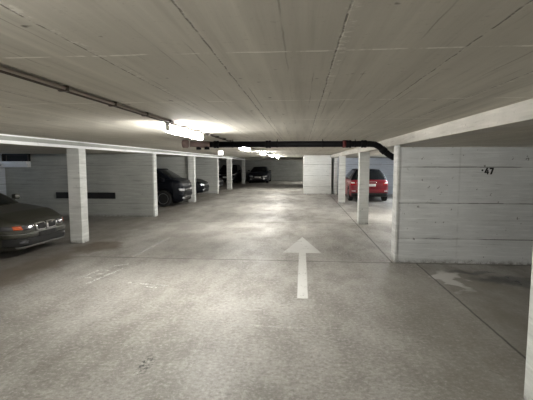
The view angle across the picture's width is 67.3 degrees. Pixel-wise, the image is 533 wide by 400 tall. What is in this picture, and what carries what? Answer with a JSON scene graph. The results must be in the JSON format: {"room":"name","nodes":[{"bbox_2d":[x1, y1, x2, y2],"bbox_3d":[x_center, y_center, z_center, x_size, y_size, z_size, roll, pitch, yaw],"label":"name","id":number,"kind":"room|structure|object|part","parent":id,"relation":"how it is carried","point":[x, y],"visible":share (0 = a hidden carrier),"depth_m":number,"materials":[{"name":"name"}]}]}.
{"room":"parking garage","nodes":[
{"label":"parking garage","id":0,"kind":"room"},
{"bbox_2d":[0,154,6,194],"bbox_3d":[-8.307,-1.063,16.846,0.200,2.455,46.200,0,5,5],"label":"wall","id":1,"kind":"structure","parent":0,"point":[2,169],"depth_m":12.95,"materials":[{"name":"paint"}]},
{"bbox_2d":[5,154,152,216],"bbox_3d":[-6.063,-0.487,12.976,4.940,2.012,0.180,0,5,5],"label":"wall","id":2,"kind":"structure","parent":0,"point":[128,176],"depth_m":12.84,"materials":[{"name":"grey concrete"}]},
{"bbox_2d":[0,154,30,166],"bbox_3d":[-8.092,-1.270,12.878,0.900,0.430,0.220,0,5,5],"label":"window","id":3,"kind":"structure","parent":2,"relation":"in","point":[8,160],"depth_m":12.86,"materials":[{"name":"black glass"}]},
{"bbox_3d":[-8.092,-1.151,12.889,0.900,0.190,0.220,0,5,5],"label":"sill","id":4,"kind":"part","parent":3,"relation":"part of","materials":[{"name":"white paint"}]},
{"bbox_2d":[56,192,115,198],"bbox_3d":[-5.827,-0.146,12.883,1.990,0.200,0.025,0,5,5],"label":"panel","id":5,"kind":"object","parent":2,"relation":"attached to","point":[90,195],"visible":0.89,"depth_m":12.84,"materials":[{"name":"black plastic"}]},
{"bbox_2d":[0,134,244,159],"bbox_3d":[-3.496,-1.622,13.180,0.022,0.115,39.850,0,5,5],"label":"trim","id":6,"kind":"structure","parent":2,"relation":"attached to","point":[11,138],"depth_m":8.54,"materials":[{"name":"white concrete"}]},
{"bbox_2d":[0,143,240,159],"bbox_3d":[-5.721,-2.044,16.533,4.990,0.443,46.200,0,5,5],"label":"ceiling","id":7,"kind":"structure","parent":0,"point":[4,148],"depth_m":10.44,"materials":[{"name":"concrete"}]},
{"bbox_2d":[156,156,188,201],"bbox_3d":[-5.754,-0.931,17.837,4.720,2.012,0.180,0,5,5],"label":"wall","id":8,"kind":"structure","parent":0,"point":[178,165],"depth_m":17.54,"materials":[{"name":"grey concrete"}]},
{"bbox_2d":[195,158,216,193],"bbox_3d":[-5.230,-1.374,22.690,4.930,2.012,0.180,0,5,5],"label":"wall","id":9,"kind":"structure","parent":0,"point":[206,168],"depth_m":22.42,"materials":[{"name":"grey concrete"}]},
{"bbox_2d":[219,160,302,180],"bbox_3d":[2.058,-3.098,39.148,16.620,2.455,0.200,0,5,5],"label":"wall","id":10,"kind":"structure","parent":0,"point":[281,170],"depth_m":39.14,"materials":[{"name":"grey concrete"}]},
{"bbox_2d":[0,181,531,399],"bbox_3d":[0.072,0.350,16.252,17.020,0.250,46.600,0,5,5],"label":"floor","id":11,"kind":"structure","parent":0,"point":[229,321],"depth_m":4.61,"materials":[{"name":"concrete"}]},
{"bbox_2d":[0,193,64,251],"bbox_3d":[-6.339,0.319,7.842,4.467,1.340,1.955,1,5,8],"label":"car","id":12,"kind":"object","parent":11,"relation":"on","point":[22,225],"visible":1,"depth_m":7.37,"materials":[{"name":"green paint"}]},
{"bbox_2d":[11,194,19,199],"bbox_3d":[-5.396,-0.066,8.539,0.103,0.127,0.254,1,5,8],"label":"mirror","id":13,"kind":"object","parent":12,"relation":"on","point":[14,196],"depth_m":8.53,"materials":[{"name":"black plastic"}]},
{"bbox_3d":[-4.312,0.549,7.585,0.371,0.012,1.504,1,5,8],"label":"bumper trim","id":14,"kind":"part","parent":12,"relation":"part of","materials":[{"name":"black plastic"}]},
{"bbox_2d":[1,228,64,247],"bbox_3d":[-4.344,0.696,7.602,0.407,0.153,1.485,1,5,8],"label":"bumper cover","id":15,"kind":"object","parent":12,"relation":"attached to","point":[43,237],"depth_m":7.18,"materials":[{"name":"black plastic"}]},
{"bbox_2d":[34,221,45,229],"bbox_3d":[-4.209,0.475,7.418,0.085,0.149,0.246,1,5,8],"label":"grille","id":16,"kind":"object","parent":12,"relation":"attached to","point":[38,225],"depth_m":7.37,"materials":[{"name":"silver metal"}]},
{"bbox_3d":[-4.165,0.596,7.569,0.077,0.085,0.489,1,5,8],"label":"license plate","id":17,"kind":"part","parent":12,"relation":"part of","materials":[{"name":"black rubber"}]},
{"bbox_2d":[45,219,55,227],"bbox_3d":[-4.170,0.449,7.702,0.085,0.149,0.246,1,5,8],"label":"grille","id":18,"kind":"object","parent":12,"relation":"attached to","point":[50,223],"depth_m":7.67,"materials":[{"name":"silver metal"}]},
{"bbox_2d":[66,149,88,242],"bbox_3d":[-4.047,-0.087,8.590,0.270,2.012,0.270,0,5,5],"label":"concrete column","id":19,"kind":"structure","parent":11,"relation":"on","point":[76,158],"depth_m":8.48,"materials":[{"name":"grey concrete"}]},
{"bbox_2d":[80,263,128,283],"bbox_3d":[-2.556,1.132,6.284,0.364,0.002,1.151,1,5,15],"label":"floor marking","id":20,"kind":"object","parent":11,"relation":"on","point":[128,263],"depth_m":6.20,"materials":[{"name":"white paint"}]},
{"bbox_2d":[152,154,157,216],"bbox_3d":[-3.573,-0.472,12.808,0.050,2.012,0.270,0,5,5],"label":"concrete column","id":21,"kind":"structure","parent":11,"relation":"on","point":[154,162],"depth_m":12.75,"materials":[{"name":"white concrete"}]},
{"bbox_2d":[157,168,191,206],"bbox_3d":[-5.361,-0.570,16.586,4.338,1.520,2.060,0,5,5],"label":"car","id":22,"kind":"object","parent":11,"relation":"on","point":[171,187],"visible":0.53,"depth_m":15.67,"materials":[{"name":"black paint"}]},
{"bbox_2d":[188,156,195,201],"bbox_3d":[-3.273,-0.906,17.570,0.270,2.012,0.270,0,5,5],"label":"concrete column","id":23,"kind":"structure","parent":11,"relation":"on","point":[191,159],"depth_m":17.44,"materials":[{"name":"white concrete"}]},
{"bbox_2d":[196,178,208,193],"bbox_3d":[-5.524,-0.966,21.452,4.738,1.425,2.080,0,5,5],"label":"car","id":24,"kind":"object","parent":11,"relation":"on","point":[202,186],"visible":0.2,"depth_m":20.67,"materials":[{"name":"black paint"}]},
{"bbox_2d":[217,158,218,193],"bbox_3d":[-2.740,-1.358,22.522,0.060,2.012,0.270,0,5,5],"label":"concrete column","id":25,"kind":"structure","parent":11,"relation":"on","point":[217,158],"depth_m":22.50,"materials":[{"name":"white concrete"}]},
{"bbox_2d":[219,178,222,186],"bbox_3d":[-5.193,-1.337,25.522,4.738,1.425,2.080,0,5,5],"label":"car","id":26,"kind":"object","parent":11,"relation":"on","point":[220,179],"visible":0.17,"depth_m":25.28,"materials":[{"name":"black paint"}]},
{"bbox_2d":[227,159,231,188],"bbox_3d":[-2.451,-1.712,26.395,0.310,2.012,0.270,0,5,5],"label":"concrete column","id":27,"kind":"structure","parent":11,"relation":"on","point":[229,161],"depth_m":26.28,"materials":[{"name":"white concrete"}]},
{"bbox_2d":[219,165,241,182],"bbox_3d":[-3.323,-2.437,36.611,2.080,1.600,4.393,0,5,5],"label":"car","id":28,"kind":"object","parent":11,"relation":"on","point":[236,169],"visible":0.7,"depth_m":35.28,"materials":[{"name":"black paint"}]},
{"bbox_2d":[242,160,244,183],"bbox_3d":[-1.907,-2.330,33.176,0.250,2.012,0.270,0,5,5],"label":"concrete column","id":29,"kind":"structure","parent":11,"relation":"on","point":[243,161],"depth_m":33.04,"materials":[{"name":"grey concrete"}]},
{"bbox_2d":[248,166,271,182],"bbox_3d":[-0.571,-2.362,36.758,2.080,1.425,4.743,0,5,5],"label":"car","id":30,"kind":"object","parent":11,"relation":"on","point":[260,173],"visible":1,"depth_m":34.92,"materials":[{"name":"blue paint"}]},
{"bbox_2d":[284,237,320,297],"bbox_3d":[0.640,1.051,7.171,0.730,0.002,4.250,0,5,5],"label":"arrow","id":31,"kind":"object","parent":11,"relation":"on","point":[303,247],"depth_m":7.18,"materials":[{"name":"white paint"}]},
{"bbox_2d":[333,158,337,194],"bbox_3d":[3.781,-1.302,21.904,0.180,2.012,0.250,0,5,5],"label":"concrete column","id":32,"kind":"structure","parent":11,"relation":"on","point":[335,159],"depth_m":21.77,"materials":[{"name":"white concrete"}]},
{"bbox_2d":[338,156,345,202],"bbox_3d":[3.236,-0.869,17.163,0.270,2.012,0.270,0,5,5],"label":"concrete column","id":33,"kind":"structure","parent":11,"relation":"on","point":[342,159],"depth_m":17.03,"materials":[{"name":"white concrete"}]},
{"bbox_2d":[357,152,369,223],"bbox_3d":[2.727,-0.331,11.259,0.270,2.012,0.270,0,5,5],"label":"concrete column","id":34,"kind":"structure","parent":11,"relation":"on","point":[364,157],"depth_m":11.13,"materials":[{"name":"grey concrete"}]},
{"bbox_2d":[345,169,387,200],"bbox_3d":[4.727,-0.818,19.639,2.030,1.460,4.141,0,5,5],"label":"car","id":35,"kind":"object","parent":11,"relation":"on","point":[378,183],"visible":0.79,"depth_m":17.75,"materials":[{"name":"red paint"}]},
{"bbox_2d":[391,145,399,261],"bbox_3d":[2.243,0.062,6.953,0.045,2.012,0.270,0,5,5],"label":"concrete column","id":36,"kind":"structure","parent":11,"relation":"on","point":[396,172],"depth_m":6.88,"materials":[{"name":"grey concrete"}]},
{"bbox_2d":[524,253,532,399],"bbox_3d":[1.986,0.454,2.667,0.270,2.012,0.270,0,5,5],"label":"concrete column","id":37,"kind":"structure","parent":11,"relation":"on","point":[528,385],"depth_m":2.82,"materials":[{"name":"grey concrete"}]},
{"bbox_2d":[0,0,532,157],"bbox_3d":[-0.391,-1.784,12.897,6.245,0.300,39.850,0,5,5],"label":"ceiling","id":38,"kind":"structure","parent":0,"point":[235,70],"depth_m":1.86,"materials":[{"name":"concrete"}]},
{"bbox_2d":[0,65,278,156],"bbox_3d":[-0.448,-1.437,10.994,0.059,0.044,34.000,0,5,5],"label":"cable conduit","id":39,"kind":"object","parent":38,"relation":"attached to","point":[4,70],"visible":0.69,"depth_m":2.55,"materials":[{"name":"grey metal"}]},
{"bbox_2d":[165,123,202,139],"bbox_3d":[-1.028,-0.870,5.149,0.084,0.114,1.484,0,5,5],"label":"lamp","id":40,"kind":"object","parent":38,"relation":"attached to","point":[173,129],"visible":0.86,"depth_m":4.88,"materials":[{"name":"white plastic"}]},
{"bbox_2d":[239,147,249,150],"bbox_3d":[-0.566,-1.358,10.507,0.084,0.114,1.484,0,5,5],"label":"lamp","id":41,"kind":"object","parent":38,"relation":"attached to","point":[241,148],"visible":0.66,"depth_m":10.36,"materials":[{"name":"white plastic"}]},
{"bbox_2d":[182,139,393,159],"bbox_3d":[0.819,-0.929,7.486,4.861,0.421,0.223,0,5,5],"label":"drain pipe","id":42,"kind":"object","parent":38,"relation":"attached to","point":[206,145],"visible":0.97,"depth_m":7.50,"materials":[{"name":"black plastic"}]},
{"bbox_2d":[303,155,331,193],"bbox_3d":[3.262,-1.865,27.290,1.500,2.155,10.650,0,5,5],"label":"wall","id":43,"kind":"structure","parent":0,"point":[316,168],"depth_m":22.00,"materials":[{"name":"paint"}]},
{"bbox_2d":[245,158,302,159],"bbox_3d":[1.342,-3.528,32.796,6.210,0.443,0.250,0,5,5],"label":"trim","id":44,"kind":"structure","parent":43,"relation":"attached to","point":[245,158],"depth_m":32.75,"materials":[{"name":"concrete"}]},
{"bbox_2d":[331,99,532,157],"bbox_3d":[3.116,-1.975,15.777,0.250,0.443,46.200,0,5,5],"label":"beam","id":45,"kind":"structure","parent":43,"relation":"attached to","point":[520,114],"depth_m":3.92,"materials":[{"name":"concrete"}]},
{"bbox_2d":[331,158,333,193],"bbox_3d":[3.767,-1.433,22.549,0.320,2.155,0.150,0,5,5],"label":"wall","id":46,"kind":"structure","parent":0,"point":[332,160],"depth_m":22.48,"materials":[{"name":"grey concrete"}]},
{"bbox_2d":[337,158,393,194],"bbox_3d":[6.390,-1.302,21.906,5.020,2.012,0.200,0,5,5],"label":"wall","id":47,"kind":"structure","parent":0,"point":[385,165],"depth_m":21.79,"materials":[{"name":"paint"}]},
{"bbox_2d":[337,125,532,157],"bbox_3d":[5.796,-1.957,15.548,5.130,0.438,46.200,0,5,5],"label":"ceiling","id":48,"kind":"structure","parent":0,"point":[519,136],"depth_m":5.79,"materials":[{"name":"concrete"}]},
{"bbox_2d":[397,147,532,264],"bbox_3d":[4.921,0.105,6.708,5.335,1.972,0.205,0,5,5],"label":"wall","id":49,"kind":"structure","parent":0,"point":[450,210],"depth_m":6.74,"materials":[{"name":"concrete"}]},
{"bbox_2d":[482,168,493,173],"bbox_3d":[3.680,-0.481,6.657,0.193,0.111,0.002,0,5,5],"label":"number","id":50,"kind":"object","parent":49,"relation":"attached to","point":[486,170],"visible":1,"depth_m":6.66,"materials":[{"name":"black paint"}]}
]}

